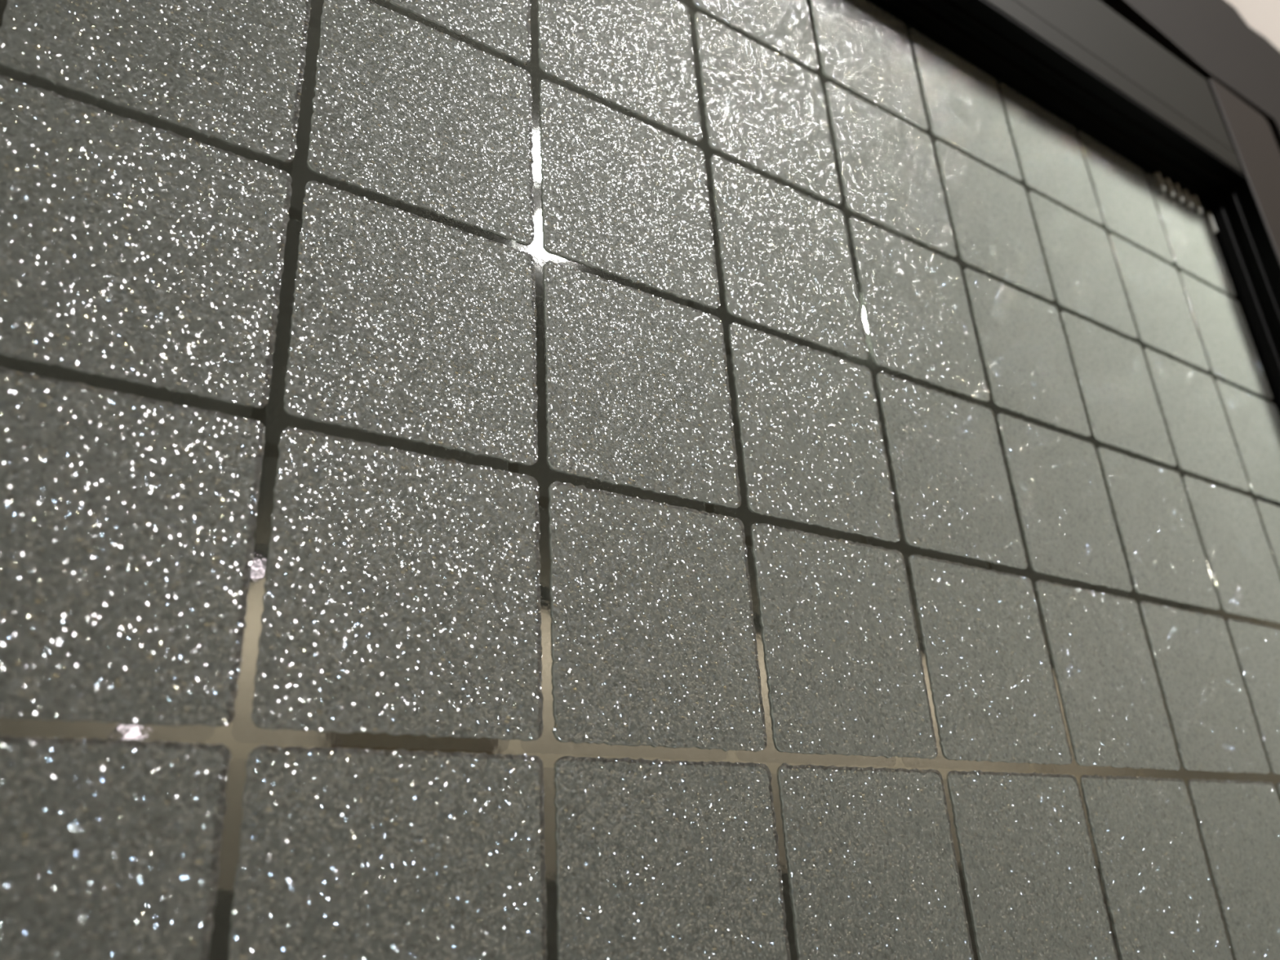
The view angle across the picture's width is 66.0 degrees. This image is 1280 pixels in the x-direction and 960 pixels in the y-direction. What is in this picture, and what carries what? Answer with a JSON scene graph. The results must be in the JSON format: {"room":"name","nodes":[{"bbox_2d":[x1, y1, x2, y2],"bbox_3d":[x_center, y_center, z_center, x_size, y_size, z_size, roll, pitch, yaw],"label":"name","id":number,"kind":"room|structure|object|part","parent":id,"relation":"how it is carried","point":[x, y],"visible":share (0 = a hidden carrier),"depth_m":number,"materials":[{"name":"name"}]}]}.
{"room":"bathroom","nodes":[
{"label":"bathroom","id":0,"kind":"room"},
{"bbox_2d":[0,0,1207,556],"bbox_3d":[1.054,-0.968,0.549,6.400,0.050,4.300,12,-28,-32],"label":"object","id":1,"kind":"structure","parent":0,"point":[298,168],"depth_m":1.58,"materials":[{"name":"metal"}]},
{"bbox_2d":[865,222,900,325],"bbox_3d":[0.074,-0.431,0.532,0.025,0.832,0.025,12,-28,-32],"label":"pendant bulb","id":2,"kind":"object","parent":1,"relation":"hanging from","point":[879,225],"visible":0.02,"depth_m":0.38,"materials":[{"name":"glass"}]},
{"bbox_3d":[0.073,-0.451,0.540,0.004,0.790,0.004,12,-28,-32],"label":"cord","id":3,"kind":"part","parent":2,"relation":"part of","materials":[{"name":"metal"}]},
{"bbox_2d":[0,314,1279,959],"bbox_3d":[-0.051,0.934,1.645,6.400,2.420,0.050,12,-28,-32],"label":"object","id":4,"kind":"structure","parent":0,"point":[242,735],"depth_m":1.80,"materials":[{"name":"silver metal"}]},
{"bbox_2d":[1226,0,1279,50],"bbox_3d":[0.789,0.381,0.508,6.400,2.420,0.030,12,-28,-32],"label":"wall","id":5,"kind":"structure","parent":0,"point":[1263,16],"depth_m":0.29,"materials":[{"name":"white paint"}]},
{"bbox_2d":[0,0,1279,959],"bbox_3d":[-0.028,0.044,0.065,0.480,0.392,0.028,12,-28,-32],"label":"window","id":6,"kind":"structure","parent":5,"relation":"in","point":[402,596],"depth_m":0.10,"materials":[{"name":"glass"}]},
{"bbox_3d":[-0.038,-0.113,0.133,0.398,0.030,0.028,12,-28,-32],"label":"rail","id":7,"kind":"part","parent":6,"relation":"part of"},
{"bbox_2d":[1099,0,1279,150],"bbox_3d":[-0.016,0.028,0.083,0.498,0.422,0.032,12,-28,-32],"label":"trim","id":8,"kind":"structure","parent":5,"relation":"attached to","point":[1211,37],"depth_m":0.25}
]}

